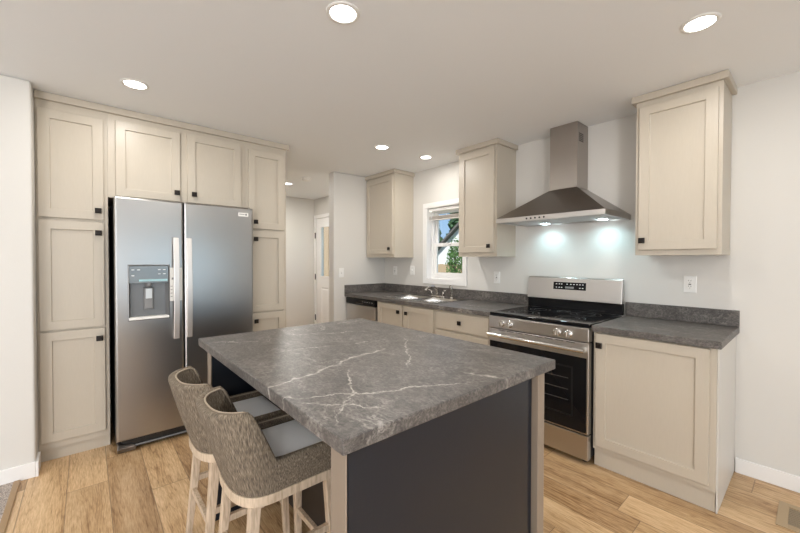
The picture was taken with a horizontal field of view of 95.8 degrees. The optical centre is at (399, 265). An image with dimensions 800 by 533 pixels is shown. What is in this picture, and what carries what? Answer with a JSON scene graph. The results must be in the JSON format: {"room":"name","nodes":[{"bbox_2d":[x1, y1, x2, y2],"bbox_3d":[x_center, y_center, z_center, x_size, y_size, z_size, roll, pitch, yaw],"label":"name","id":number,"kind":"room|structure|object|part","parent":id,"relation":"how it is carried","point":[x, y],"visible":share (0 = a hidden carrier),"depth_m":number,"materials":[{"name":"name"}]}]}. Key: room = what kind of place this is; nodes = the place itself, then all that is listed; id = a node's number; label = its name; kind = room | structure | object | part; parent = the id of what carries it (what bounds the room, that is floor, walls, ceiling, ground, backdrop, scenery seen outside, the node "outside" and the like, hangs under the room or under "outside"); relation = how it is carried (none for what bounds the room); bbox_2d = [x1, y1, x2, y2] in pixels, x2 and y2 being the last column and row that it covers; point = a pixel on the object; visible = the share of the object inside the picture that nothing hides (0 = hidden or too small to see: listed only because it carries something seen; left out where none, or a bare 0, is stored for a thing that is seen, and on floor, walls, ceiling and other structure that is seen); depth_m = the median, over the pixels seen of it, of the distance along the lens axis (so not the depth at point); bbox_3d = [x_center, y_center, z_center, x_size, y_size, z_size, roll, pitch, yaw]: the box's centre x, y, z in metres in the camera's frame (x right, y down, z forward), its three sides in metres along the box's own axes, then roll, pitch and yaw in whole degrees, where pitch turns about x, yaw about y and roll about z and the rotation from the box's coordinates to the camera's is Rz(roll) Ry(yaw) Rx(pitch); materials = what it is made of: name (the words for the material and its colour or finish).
{"room":"kitchen","nodes":[
{"label":"kitchen","id":0,"kind":"room"},
{"bbox_2d":[0,482,12,520],"bbox_3d":[-1.850,1.393,-1.497,4.108,0.108,6.164,-1,1,-41],"label":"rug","id":1,"kind":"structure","parent":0,"point":[5,489],"depth_m":2.02,"materials":[{"name":"carpet"}]},
{"bbox_2d":[0,75,38,469],"bbox_3d":[-4.043,0.101,1.177,4.074,2.410,0.820,-1,1,-41],"label":"wall","id":2,"kind":"structure","parent":0,"point":[19,437],"depth_m":2.16,"materials":[{"name":"white paint"}]},
{"bbox_2d":[0,462,35,484],"bbox_3d":[-3.766,1.265,0.883,4.060,0.092,0.012,-1,1,-41],"label":"baseboard","id":3,"kind":"structure","parent":2,"relation":"attached to","point":[26,471],"depth_m":2.16,"materials":[{"name":"white"}]},
{"bbox_2d":[36,451,40,476],"bbox_3d":[-2.274,1.246,2.270,0.012,0.092,0.155,-1,1,-41],"label":"trim","id":4,"kind":"structure","parent":2,"relation":"attached to","point":[38,459],"depth_m":2.23,"materials":[{"name":"white"}]},
{"bbox_2d":[108,172,383,417],"bbox_3d":[-1.551,0.065,3.856,3.450,2.410,0.120,-1,1,-41],"label":"wall","id":5,"kind":"structure","parent":0,"point":[347,193],"depth_m":4.53,"materials":[{"name":"white paint"}]},
{"bbox_2d":[107,113,244,207],"bbox_3d":[-1.885,-0.808,3.057,0.936,0.634,0.626,-1,1,-41],"label":"upper cabinet","id":6,"kind":"object","parent":5,"relation":"attached to","point":[146,160],"visible":0.89,"depth_m":2.79,"materials":[{"name":"beige wood"}]},
{"bbox_3d":[-1.876,-0.766,2.702,0.399,0.538,0.019,-1,1,-41],"label":"door","id":7,"kind":"part","parent":6,"relation":"part of","materials":[{"name":"wood"}]},
{"bbox_2d":[34,90,288,149],"bbox_3d":[-1.691,-1.101,2.853,1.694,0.046,0.024,-1,1,-41],"label":"crown molding","id":8,"kind":"structure","parent":6,"relation":"attached to","point":[47,96],"depth_m":2.69,"materials":[{"name":"wood"}]},
{"bbox_3d":[-1.534,-0.774,2.998,0.409,0.546,0.019,-1,1,-41],"label":"door","id":9,"kind":"part","parent":6,"relation":"part of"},
{"bbox_2d":[339,268,343,276],"bbox_3d":[-0.724,0.090,4.482,0.072,0.116,0.015,-1,1,-41],"label":"light switch","id":10,"kind":"object","parent":5,"relation":"attached to","point":[341,270],"visible":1,"depth_m":4.48,"materials":[{"name":"white plastic"}]},
{"bbox_2d":[286,196,313,326],"bbox_3d":[-2.938,0.042,5.343,3.600,2.410,0.120,-1,1,-41],"label":"wall","id":11,"kind":"structure","parent":0,"point":[299,211],"depth_m":6.29,"materials":[{"name":"white paint"}]},
{"bbox_2d":[0,0,799,199],"bbox_3d":[-1.453,-1.154,0.710,7.640,0.120,9.040,-1,1,-41],"label":"ceiling","id":12,"kind":"structure","parent":0,"point":[437,79],"depth_m":1.96,"materials":[{"name":"white paint"}]},
{"bbox_2d":[120,78,149,89],"bbox_3d":[-1.631,-1.113,2.223,0.148,0.005,0.148,-1,1,-41],"label":"recessed light","id":13,"kind":"object","parent":12,"relation":"in","point":[131,83],"visible":1,"depth_m":2.22,"materials":[{"name":"white plastic"}]},
{"bbox_2d":[124,80,145,88],"bbox_3d":[-1.631,-1.114,2.223,0.112,0.004,0.112,1,1,44],"label":"diffuser","id":14,"kind":"object","parent":13,"relation":"attached to","point":[134,84],"depth_m":2.22,"materials":[{"name":"white"}]},
{"bbox_2d":[301,177,310,180],"bbox_3d":[-1.239,-1.133,4.762,0.132,0.036,0.132,-1,1,-41],"label":"smoke detector","id":15,"kind":"object","parent":12,"relation":"attached to","point":[302,178],"visible":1,"depth_m":4.72,"materials":[{"name":"white plastic"}]},
{"bbox_2d":[326,1,359,24],"bbox_3d":[-0.249,-1.102,1.581,0.148,0.005,0.148,-1,1,-41],"label":"recessed light","id":16,"kind":"object","parent":12,"relation":"in","point":[340,12],"visible":1,"depth_m":1.57,"materials":[{"name":"white plastic"}]},
{"bbox_2d":[330,5,355,21],"bbox_3d":[-0.249,-1.103,1.581,0.112,0.004,0.112,1,1,44],"label":"diffuser","id":17,"kind":"object","parent":16,"relation":"attached to","point":[338,13],"depth_m":1.58,"materials":[{"name":"white"}]},
{"bbox_2d":[374,145,389,149],"bbox_3d":[-0.172,-1.129,3.453,0.148,0.005,0.148,-1,1,-41],"label":"recessed light","id":18,"kind":"object","parent":12,"relation":"in","point":[380,147],"visible":1,"depth_m":3.45,"materials":[{"name":"white plastic"}]},
{"bbox_2d":[376,146,387,148],"bbox_3d":[-0.172,-1.130,3.453,0.112,0.004,0.112,0,1,-6],"label":"diffuser","id":19,"kind":"object","parent":18,"relation":"attached to","point":[377,147],"depth_m":3.45,"materials":[{"name":"white"}]},
{"bbox_2d":[419,155,432,158],"bbox_3d":[0.272,-1.133,3.786,0.140,0.005,0.140,-1,1,-41],"label":"recessed light","id":20,"kind":"object","parent":12,"relation":"in","point":[423,156],"visible":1,"depth_m":3.79,"materials":[{"name":"white plastic"}]},
{"bbox_2d":[680,12,721,33],"bbox_3d":[1.367,-1.101,1.645,0.148,0.005,0.148,-1,1,-41],"label":"recessed light","id":21,"kind":"object","parent":12,"relation":"in","point":[699,23],"visible":1,"depth_m":1.64,"materials":[{"name":"white plastic"}]},
{"bbox_2d":[685,16,715,30],"bbox_3d":[1.367,-1.102,1.645,0.112,0.004,0.112,1,1,44],"label":"diffuser","id":22,"kind":"object","parent":21,"relation":"attached to","point":[697,23],"depth_m":1.64,"materials":[{"name":"white"}]},
{"bbox_2d":[5,418,799,532],"bbox_3d":[0.104,1.348,2.097,3.512,0.100,9.040,-1,1,-41],"label":"floor","id":23,"kind":"structure","parent":0,"point":[144,489],"depth_m":1.98,"materials":[{"name":"brown wood"}]},
{"bbox_2d":[0,480,20,532],"bbox_3d":[-0.318,1.323,-0.115,0.030,0.012,6.010,-1,1,-41],"label":"trim","id":24,"kind":"structure","parent":23,"relation":"on","point":[11,499],"depth_m":1.93,"materials":[{"name":"brown wood"}]},
{"bbox_2d":[34,98,109,461],"bbox_3d":[-2.377,0.084,2.644,0.362,2.406,0.626,-1,1,-41],"label":"pantry cabinet","id":25,"kind":"object","parent":23,"relation":"on","point":[71,172],"visible":0.98,"depth_m":2.43,"materials":[{"name":"beige wood"}]},
{"bbox_3d":[-2.201,-0.666,2.422,0.327,0.700,0.019,-1,1,-41],"label":"door","id":26,"kind":"part","parent":25,"relation":"part of","materials":[{"name":"wood"}]},
{"bbox_3d":[-2.202,0.063,2.433,0.327,0.722,0.019,-1,1,-41],"label":"door","id":27,"kind":"part","parent":25,"relation":"part of","materials":[{"name":"wood"}]},
{"bbox_3d":[-2.203,0.799,2.443,0.327,0.723,0.019,-1,1,-41],"label":"door","id":28,"kind":"part","parent":25,"relation":"part of","materials":[{"name":"wood"}]},
{"bbox_3d":[-2.085,-0.378,2.495,0.036,0.036,0.029,-1,1,-41],"label":"knob","id":29,"kind":"part","parent":25,"relation":"part of","materials":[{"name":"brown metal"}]},
{"bbox_3d":[-2.085,-0.225,2.498,0.036,0.036,0.029,-1,1,-41],"label":"knob","id":30,"kind":"part","parent":25,"relation":"part of","materials":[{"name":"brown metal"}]},
{"bbox_3d":[-2.086,0.505,2.508,0.036,0.036,0.029,-1,1,-41],"label":"knob","id":31,"kind":"part","parent":25,"relation":"part of","materials":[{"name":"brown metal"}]},
{"bbox_2d":[109,196,252,453],"bbox_3d":[-1.799,0.401,2.987,0.906,1.756,0.831,-1,1,-41],"label":"refrigerator","id":32,"kind":"object","parent":23,"relation":"on","point":[181,273],"visible":0.92,"depth_m":2.62,"materials":[{"name":"silver"}]},
{"bbox_3d":[-1.780,0.365,2.578,0.400,1.663,0.076,-1,1,-41],"label":"freezer door","id":33,"kind":"part","parent":32,"relation":"part of","materials":[{"name":"silver metal"}]},
{"bbox_3d":[-1.771,0.063,2.549,0.228,0.120,0.033,-1,1,-41],"label":"control panel","id":34,"kind":"part","parent":32,"relation":"part of","materials":[{"name":"grey"}]},
{"bbox_3d":[-1.624,0.165,2.623,0.036,0.732,0.058,-1,1,-41],"label":"handle","id":35,"kind":"part","parent":32,"relation":"part of","materials":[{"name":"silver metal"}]},
{"bbox_3d":[-1.562,0.164,2.677,0.036,0.732,0.058,-1,1,-41],"label":"handle","id":36,"kind":"part","parent":32,"relation":"part of","materials":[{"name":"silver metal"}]},
{"bbox_3d":[-1.435,0.361,2.876,0.500,1.663,0.076,-1,1,-41],"label":"fridge door","id":37,"kind":"part","parent":32,"relation":"part of","materials":[{"name":"silver metal"}]},
{"bbox_2d":[168,366,289,532],"bbox_3d":[-0.796,0.890,1.672,0.457,0.824,0.370,-1,1,-41],"label":"bar stool","id":38,"kind":"object","parent":23,"relation":"on","point":[186,384],"visible":0.56,"depth_m":1.54,"materials":[{"name":"fabric"}]},
{"bbox_3d":[-0.977,1.055,1.717,0.074,0.493,0.052,-1,1,-41],"label":"leg","id":39,"kind":"part","parent":38,"relation":"part of","materials":[{"name":"brown wood"}]},
{"bbox_3d":[-0.780,1.058,1.490,0.074,0.493,0.052,-1,1,-41],"label":"leg","id":40,"kind":"part","parent":38,"relation":"part of","materials":[{"name":"brown wood"}]},
{"bbox_2d":[233,396,279,416],"bbox_3d":[-0.758,0.721,1.702,0.341,0.084,0.300,-1,1,-41],"label":"seat cushion","id":41,"kind":"object","parent":38,"relation":"on","point":[257,406],"depth_m":1.75,"materials":[{"name":"grey fabric"}]},
{"bbox_3d":[-0.547,1.056,1.692,0.048,0.493,0.052,-1,1,-41],"label":"leg","id":42,"kind":"part","parent":38,"relation":"part of","materials":[{"name":"brown wood"}]},
{"bbox_2d":[196,386,330,532],"bbox_3d":[-0.522,0.894,1.400,0.457,0.824,0.370,-1,1,-41],"label":"bar stool","id":43,"kind":"object","parent":23,"relation":"on","point":[265,462],"visible":0.95,"depth_m":1.26,"materials":[{"name":"fabric"}]},
{"bbox_3d":[-0.703,1.059,1.445,0.074,0.493,0.052,-1,1,-41],"label":"leg","id":44,"kind":"part","parent":43,"relation":"part of","materials":[{"name":"brown wood"}]},
{"bbox_3d":[-0.506,1.063,1.218,0.074,0.493,0.052,-1,1,-41],"label":"leg","id":45,"kind":"part","parent":43,"relation":"part of","materials":[{"name":"brown wood"}]},
{"bbox_2d":[262,420,321,456],"bbox_3d":[-0.484,0.725,1.430,0.341,0.084,0.300,-1,1,-41],"label":"seat cushion","id":46,"kind":"object","parent":43,"relation":"on","point":[284,437],"depth_m":1.44,"materials":[{"name":"grey fabric"}]},
{"bbox_3d":[-0.469,1.057,1.647,0.048,0.493,0.052,-1,1,-41],"label":"leg","id":47,"kind":"part","parent":43,"relation":"part of","materials":[{"name":"brown wood"}]},
{"bbox_3d":[-0.273,1.060,1.420,0.048,0.493,0.052,-1,1,-41],"label":"leg","id":48,"kind":"part","parent":43,"relation":"part of","materials":[{"name":"brown wood"}]},
{"bbox_2d":[245,142,285,331],"bbox_3d":[-1.392,0.072,3.498,0.370,2.406,0.626,-1,1,-41],"label":"pantry cabinet","id":49,"kind":"object","parent":23,"relation":"on","point":[265,166],"visible":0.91,"depth_m":3.29,"materials":[{"name":"beige wood"}]},
{"bbox_3d":[-1.210,-0.677,3.280,0.322,0.700,0.019,-1,1,-41],"label":"door","id":50,"kind":"part","parent":49,"relation":"part of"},
{"bbox_3d":[-1.211,0.052,3.291,0.322,0.722,0.019,-1,1,-41],"label":"door","id":51,"kind":"part","parent":49,"relation":"part of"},
{"bbox_3d":[-1.212,0.787,3.301,0.322,0.723,0.019,-1,1,-41],"label":"door","id":52,"kind":"part","parent":49,"relation":"part of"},
{"bbox_2d":[346,297,376,321],"bbox_3d":[-0.252,0.828,4.487,0.614,0.866,0.602,-1,1,-41],"label":"dishwasher","id":53,"kind":"object","parent":23,"relation":"on","point":[356,308],"visible":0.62,"depth_m":4.27,"materials":[{"name":"silver"}]},
{"bbox_2d":[207,352,543,532],"bbox_3d":[-0.173,0.866,1.704,1.028,0.872,1.315,-1,1,-41],"label":"base cabinet","id":54,"kind":"object","parent":23,"relation":"on","point":[478,466],"visible":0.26,"depth_m":1.16,"materials":[{"name":"black"}]},
{"bbox_3d":[-0.969,0.863,1.842,0.006,0.872,0.064,-1,1,-41],"label":"corner post","id":55,"kind":"part","parent":54,"relation":"part of","materials":[{"name":"brown wood"}]},
{"bbox_3d":[-0.604,0.859,2.158,0.958,0.872,0.060,-1,1,-41],"label":"panel","id":56,"kind":"part","parent":54,"relation":"part of","materials":[{"name":"black"}]},
{"bbox_3d":[-0.285,0.867,1.603,0.010,0.872,1.195,-1,1,-41],"label":"panel","id":57,"kind":"part","parent":54,"relation":"part of","materials":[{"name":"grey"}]},
{"bbox_3d":[-0.150,0.877,0.897,0.006,0.872,0.062,-1,1,-41],"label":"corner post","id":58,"kind":"part","parent":54,"relation":"part of","materials":[{"name":"brown wood"}]},
{"bbox_2d":[199,318,554,455],"bbox_3d":[-0.207,0.409,1.709,1.035,0.040,1.426,-1,1,-41],"label":"countertop","id":59,"kind":"structure","parent":54,"relation":"on","point":[359,383],"depth_m":1.33,"materials":[{"name":"stone"}]},
{"bbox_3d":[0.180,0.874,1.160,0.832,0.872,0.028,-1,1,-41],"label":"skin panel","id":60,"kind":"part","parent":54,"relation":"part of","materials":[{"name":"black"}]},
{"bbox_3d":[0.208,0.873,1.221,0.958,0.872,0.026,-1,1,-41],"label":"panel","id":61,"kind":"part","parent":54,"relation":"part of","materials":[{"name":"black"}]},
{"bbox_2d":[377,301,435,333],"bbox_3d":[0.252,0.835,3.914,0.657,0.872,0.900,-1,1,-41],"label":"base cabinet","id":62,"kind":"object","parent":23,"relation":"on","point":[406,316],"visible":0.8,"depth_m":3.66,"materials":[{"name":"beige wood"}]},
{"bbox_3d":[-0.111,0.770,3.890,0.019,0.720,0.409,-1,1,-41],"label":"door","id":63,"kind":"part","parent":62,"relation":"part of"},
{"bbox_3d":[0.181,0.775,3.553,0.019,0.720,0.412,-1,1,-41],"label":"door","id":64,"kind":"part","parent":62,"relation":"part of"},
{"bbox_2d":[344,283,527,316],"bbox_3d":[0.255,0.327,3.913,0.646,0.142,2.162,-1,1,-41],"label":"countertop","id":65,"kind":"structure","parent":62,"relation":"on","point":[481,303],"depth_m":3.72,"materials":[{"name":"stone"}]},
{"bbox_2d":[382,294,468,303],"bbox_3d":[0.258,0.448,3.910,0.500,0.191,0.840,-1,1,-41],"label":"sink","id":66,"kind":"object","parent":65,"relation":"in","point":[412,297],"visible":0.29,"depth_m":3.94,"materials":[{"name":"silver metal"}]},
{"bbox_3d":[0.097,0.446,4.035,0.352,0.191,0.372,-1,1,-41],"label":"bowl","id":67,"kind":"part","parent":66,"relation":"part of","materials":[{"name":"silver metal"}]},
{"bbox_3d":[0.359,0.451,3.733,0.352,0.191,0.372,-1,1,-41],"label":"bowl","id":68,"kind":"part","parent":66,"relation":"part of","materials":[{"name":"silver metal"}]},
{"bbox_2d":[449,285,453,297],"bbox_3d":[0.552,0.283,3.878,0.057,0.140,0.044,-1,1,-41],"label":"sprayer","id":69,"kind":"object","parent":66,"relation":"on","point":[450,286],"visible":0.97,"depth_m":3.87,"materials":[{"name":"silver metal"}]},
{"bbox_2d":[425,286,445,297],"bbox_3d":[0.380,0.286,4.019,0.236,0.130,0.234,0,1,-2],"label":"faucet","id":70,"kind":"object","parent":65,"relation":"on","point":[428,287],"visible":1,"depth_m":4.00,"materials":[{"name":"silver metal"}]},
{"bbox_3d":[0.350,0.279,3.974,0.212,0.116,0.038,-1,1,-41],"label":"spout","id":71,"kind":"part","parent":70,"relation":"part of","materials":[{"name":"silver metal"}]},
{"bbox_2d":[436,309,489,344],"bbox_3d":[0.752,0.844,3.337,0.657,0.872,0.625,-1,1,-41],"label":"base cabinet","id":72,"kind":"object","parent":23,"relation":"on","point":[467,327],"visible":0.27,"depth_m":3.11,"materials":[{"name":"beige wood"}]},
{"bbox_3d":[0.531,0.729,3.147,0.019,0.259,0.580,-1,1,-41],"label":"drawer","id":73,"kind":"part","parent":72,"relation":"part of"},
{"bbox_2d":[487,276,623,461],"bbox_3d":[1.175,0.696,2.779,0.693,1.186,0.756,-1,1,-41],"label":"range","id":74,"kind":"object","parent":23,"relation":"on","point":[566,337],"visible":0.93,"depth_m":2.52,"materials":[{"name":"silver"}]},
{"bbox_3d":[0.771,0.447,2.768,0.034,0.052,0.052,-1,1,-41],"label":"knob","id":75,"kind":"part","parent":74,"relation":"part of","materials":[{"name":"silver metal"}]},
{"bbox_3d":[0.815,0.448,2.718,0.034,0.052,0.052,-1,1,-41],"label":"knob","id":76,"kind":"part","parent":74,"relation":"part of","materials":[{"name":"silver metal"}]},
{"bbox_3d":[0.925,0.540,2.559,0.030,0.029,0.726,-1,1,-41],"label":"handle","id":77,"kind":"part","parent":74,"relation":"part of","materials":[{"name":"silver metal"}]},
{"bbox_3d":[0.953,0.834,2.588,0.003,0.484,0.732,-1,1,-41],"label":"door glass","id":78,"kind":"part","parent":74,"relation":"part of","materials":[{"name":"black"}]},
{"bbox_3d":[0.971,0.790,2.603,0.046,0.590,0.756,-1,1,-41],"label":"oven door","id":79,"kind":"part","parent":74,"relation":"part of","materials":[{"name":"glass"}]},
{"bbox_3d":[0.975,0.444,2.601,0.056,0.089,0.756,-1,1,-41],"label":"control panel","id":80,"kind":"part","parent":74,"relation":"part of","materials":[{"name":"silver metal"}]},
{"bbox_2d":[490,306,621,327],"bbox_3d":[1.181,0.382,2.779,0.585,0.025,0.756,-1,1,-41],"label":"cooktop","id":81,"kind":"object","parent":74,"relation":"in","point":[559,317],"depth_m":2.68,"materials":[{"name":"glass"}]},
{"bbox_3d":[1.054,0.452,2.441,0.034,0.052,0.052,-1,1,-41],"label":"knob","id":82,"kind":"part","parent":74,"relation":"part of","materials":[{"name":"silver metal"}]},
{"bbox_3d":[1.104,0.453,2.384,0.034,0.052,0.052,-1,1,-41],"label":"knob","id":83,"kind":"part","parent":74,"relation":"part of","materials":[{"name":"silver metal"}]},
{"bbox_3d":[0.970,1.172,2.608,0.046,0.159,0.756,-1,1,-41],"label":"drawer","id":84,"kind":"part","parent":74,"relation":"part of","materials":[{"name":"silver metal"}]},
{"bbox_2d":[593,332,735,513],"bbox_3d":[1.661,0.860,2.287,0.657,0.872,0.608,-1,1,-41],"label":"base cabinet","id":85,"kind":"object","parent":23,"relation":"on","point":[664,412],"visible":0.92,"depth_m":2.06,"materials":[{"name":"white"}]},
{"bbox_3d":[1.253,0.505,2.275,0.029,0.036,0.036,-1,1,-41],"label":"knob","id":86,"kind":"part","parent":85,"relation":"part of","materials":[{"name":"brown metal"}]},
{"bbox_3d":[1.437,0.793,2.103,0.019,0.720,0.558,-1,1,-41],"label":"door","id":87,"kind":"part","parent":85,"relation":"part of","materials":[{"name":"wood"}]},
{"bbox_2d":[592,302,739,349],"bbox_3d":[1.671,0.352,2.279,0.646,0.142,0.626,-1,1,-41],"label":"countertop","id":88,"kind":"structure","parent":85,"relation":"on","point":[693,326],"depth_m":2.27,"materials":[{"name":"stone"}]},
{"bbox_3d":[1.883,0.863,2.081,0.592,0.872,0.006,-1,1,-41],"label":"panel","id":89,"kind":"part","parent":85,"relation":"part of","materials":[{"name":"white"}]},
{"bbox_2d":[776,500,799,532],"bbox_3d":[2.092,1.301,1.788,0.270,0.006,0.310,-1,1,-41],"label":"floor vent","id":90,"kind":"object","parent":23,"relation":"in","point":[792,522],"visible":1,"depth_m":1.87,"materials":[{"name":"beige wood"}]},
{"bbox_2d":[314,71,799,476],"bbox_3d":[1.399,0.128,3.200,0.150,2.510,9.040,-1,1,-41],"label":"wall","id":91,"kind":"structure","parent":0,"point":[759,279],"depth_m":2.26,"materials":[{"name":"white paint"}]},
{"bbox_2d":[314,213,328,323],"bbox_3d":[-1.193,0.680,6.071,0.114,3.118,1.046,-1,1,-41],"label":"door","id":92,"kind":"structure","parent":91,"relation":"in","point":[322,281],"depth_m":6.31,"materials":[{"name":"white"}]},
{"bbox_3d":[-1.185,-0.234,6.063,0.010,0.905,0.630,-1,1,-41],"label":"lite frame","id":93,"kind":"part","parent":92,"relation":"part of","materials":[{"name":"white"}]},
{"bbox_2d":[365,169,414,257],"bbox_3d":[-0.146,-0.624,4.585,0.355,1.045,0.594,-1,1,-41],"label":"upper cabinet","id":94,"kind":"object","parent":91,"relation":"attached to","point":[390,192],"visible":1,"depth_m":4.43,"materials":[{"name":"beige wood"}]},
{"bbox_3d":[-0.256,-0.608,4.500,0.019,0.935,0.526,-1,1,-41],"label":"door","id":95,"kind":"part","parent":94,"relation":"part of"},
{"bbox_3d":[-0.244,-0.623,4.516,0.019,1.044,0.569,-1,1,-41],"label":"frame","id":96,"kind":"part","parent":94,"relation":"part of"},
{"bbox_3d":[-0.137,-1.125,4.586,0.331,0.043,0.594,-1,1,-41],"label":"crown","id":97,"kind":"part","parent":94,"relation":"part of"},
{"bbox_2d":[393,266,396,274],"bbox_3d":[-0.066,0.069,4.769,0.008,0.116,0.072,-1,1,-41],"label":"wall outlet","id":98,"kind":"object","parent":91,"relation":"attached to","point":[394,267],"visible":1,"depth_m":4.76,"materials":[{"name":"white plastic"}]},
{"bbox_2d":[410,266,413,274],"bbox_3d":[0.149,0.063,4.514,0.015,0.116,0.072,-1,1,-41],"label":"light switch","id":99,"kind":"object","parent":91,"relation":"attached to","point":[411,267],"visible":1,"depth_m":4.51,"materials":[{"name":"white plastic"}]},
{"bbox_2d":[423,198,466,285],"bbox_3d":[0.555,-0.259,4.157,0.166,0.951,0.660,-1,1,-41],"label":"window","id":100,"kind":"structure","parent":91,"relation":"in","point":[431,275],"depth_m":4.32,"materials":[{"name":"white"}]},
{"bbox_2d":[429,205,458,220],"bbox_3d":[0.527,-0.420,4.130,0.056,0.498,0.524,-1,1,-41],"label":"window blind","id":101,"kind":"object","parent":100,"relation":"attached to","point":[456,215],"visible":0.68,"depth_m":4.14,"materials":[{"name":"fabric"}]},
{"bbox_3d":[0.531,-0.534,4.132,0.034,0.014,0.520,-1,1,-41],"label":"rail","id":102,"kind":"part","parent":101,"relation":"part of","materials":[{"name":"white"}]},
{"bbox_3d":[0.590,-0.259,4.187,0.075,0.855,0.564,-1,1,-41],"label":"frame","id":103,"kind":"part","parent":100,"relation":"part of","materials":[{"name":"white"}]},
{"bbox_3d":[0.602,-0.435,4.195,0.028,0.423,0.484,-1,1,-41],"label":"sash","id":104,"kind":"part","parent":100,"relation":"part of","materials":[{"name":"white"}]},
{"bbox_3d":[0.579,-0.068,4.181,0.028,0.392,0.484,-1,1,-41],"label":"sash","id":105,"kind":"part","parent":100,"relation":"part of","materials":[{"name":"white"}]},
{"bbox_2d":[384,283,527,304],"bbox_3d":[0.492,0.304,4.117,0.020,0.102,2.161,-1,1,-41],"label":"backsplash","id":106,"kind":"structure","parent":91,"relation":"attached to","point":[502,297],"depth_m":3.84,"materials":[{"name":"stone"}]},
{"bbox_2d":[456,138,517,256],"bbox_3d":[0.820,-0.607,3.470,0.355,1.045,0.485,-1,1,-41],"label":"upper cabinet","id":107,"kind":"object","parent":91,"relation":"attached to","point":[487,169],"visible":1,"depth_m":3.34,"materials":[{"name":"beige wood"}]},
{"bbox_3d":[0.715,-0.593,3.380,0.019,0.945,0.392,-1,1,-41],"label":"door","id":108,"kind":"part","parent":107,"relation":"part of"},
{"bbox_3d":[0.729,-0.605,3.392,0.019,1.044,0.436,-1,1,-41],"label":"frame","id":109,"kind":"part","parent":107,"relation":"part of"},
{"bbox_3d":[0.829,-1.108,3.471,0.331,0.043,0.485,-1,1,-41],"label":"crown","id":110,"kind":"part","parent":107,"relation":"part of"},
{"bbox_2d":[494,272,499,282],"bbox_3d":[0.960,0.119,3.585,0.008,0.116,0.072,-1,1,-41],"label":"wall outlet","id":111,"kind":"object","parent":91,"relation":"attached to","point":[496,274],"visible":1,"depth_m":3.58,"materials":[{"name":"white plastic"}]},
{"bbox_2d":[496,121,630,226],"bbox_3d":[1.261,-0.732,2.846,0.501,0.776,0.838,-1,1,-41],"label":"range hood","id":112,"kind":"object","parent":91,"relation":"attached to","point":[569,200],"visible":1,"depth_m":2.83,"materials":[{"name":"silver metal"}]},
{"bbox_2d":[626,302,739,326],"bbox_3d":[1.907,0.329,2.483,0.020,0.102,0.626,-1,1,-41],"label":"backsplash","id":113,"kind":"structure","parent":91,"relation":"attached to","point":[723,317],"depth_m":2.44,"materials":[{"name":"stone"}]},
{"bbox_2d":[631,69,736,255],"bbox_3d":[1.811,-0.589,2.326,0.355,1.045,0.484,-1,1,-41],"label":"upper cabinet","id":114,"kind":"object","parent":91,"relation":"attached to","point":[684,130],"visible":1,"depth_m":2.21,"materials":[{"name":"beige wood"}]},
{"bbox_3d":[1.575,-0.162,2.355,0.029,0.036,0.036,-1,1,-41],"label":"knob","id":115,"kind":"part","parent":114,"relation":"part of","materials":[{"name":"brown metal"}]},
{"bbox_3d":[1.707,-0.566,2.234,0.019,0.933,0.395,-1,1,-41],"label":"door","id":116,"kind":"part","parent":114,"relation":"part of","materials":[{"name":"wood"}]},
{"bbox_3d":[1.821,-1.090,2.326,0.331,0.043,0.484,-1,1,-41],"label":"crown","id":117,"kind":"part","parent":114,"relation":"part of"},
{"bbox_2d":[683,275,696,292],"bbox_3d":[1.955,0.127,2.436,0.008,0.116,0.072,-1,1,-41],"label":"wall outlet","id":118,"kind":"object","parent":91,"relation":"attached to","point":[689,282],"visible":1,"depth_m":2.43,"materials":[{"name":"white plastic"}]},
{"bbox_2d":[687,279,692,288],"bbox_3d":[1.954,0.127,2.434,0.003,0.068,0.033,-1,1,-41],"label":"socket","id":119,"kind":"object","parent":118,"relation":"attached to","point":[689,281],"depth_m":2.43,"materials":[{"name":"grey"}]},
{"bbox_2d":[735,457,799,492],"bbox_3d":[3.162,1.270,1.054,0.012,0.092,3.219,-1,1,-41],"label":"baseboard","id":120,"kind":"structure","parent":91,"relation":"attached to","point":[779,478],"depth_m":2.16,"materials":[{"name":"white"}]},
{"label":"outside","id":121,"kind":"structure","parent":0,"visible":0},
{"bbox_3d":[17.920,1.457,37.643,69.800,0.100,90.000,-1,1,-41],"label":"ground","id":122,"kind":"structure","parent":121,"visible":0},
{"bbox_2d":[324,227,328,275],"bbox_3d":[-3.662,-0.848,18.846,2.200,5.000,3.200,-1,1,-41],"label":"garden shed","id":123,"kind":"object","parent":122,"relation":"on","point":[326,229],"visible":0.03,"depth_m":17.31,"materials":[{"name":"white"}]},
{"bbox_2d":[439,225,442,242],"bbox_3d":[4.208,-2.013,42.449,3.571,6.669,3.746,-1,1,-41],"label":"fir tree","id":124,"kind":"object","parent":122,"relation":"on","point":[440,233],"visible":0.06,"depth_m":42.14,"materials":[{"name":"green plant"}]},
{"bbox_2d":[438,222,460,264],"bbox_3d":[6.664,-0.925,22.960,6.600,5.060,6.800,-1,1,-41],"label":"neighbor house","id":125,"kind":"structure","parent":122,"relation":"on","point":[442,251],"depth_m":22.57,"materials":[{"name":"white"}]},
{"bbox_2d":[438,264,461,272],"bbox_3d":[2.773,0.754,19.920,0.132,1.780,10.040,-1,1,-41],"label":"wooden fence","id":126,"kind":"object","parent":122,"relation":"on","point":[442,268],"visible":0.02,"depth_m":20.20,"materials":[{"name":"beige"}]},
{"bbox_2d":[446,212,458,234],"bbox_3d":[5.653,-3.041,37.818,3.225,8.861,3.257,-1,1,-41],"label":"fir tree","id":127,"kind":"object","parent":122,"relation":"on","point":[451,224],"visible":0.1,"depth_m":37.43,"materials":[{"name":"green plant"}]},
{"bbox_2d":[445,236,461,272],"bbox_3d":[2.557,0.143,17.024,0.900,3.086,0.864,-1,1,-41],"label":"round tree","id":128,"kind":"object","parent":122,"relation":"on","point":[454,254],"visible":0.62,"depth_m":16.86,"materials":[{"name":"green plant"}]}
]}

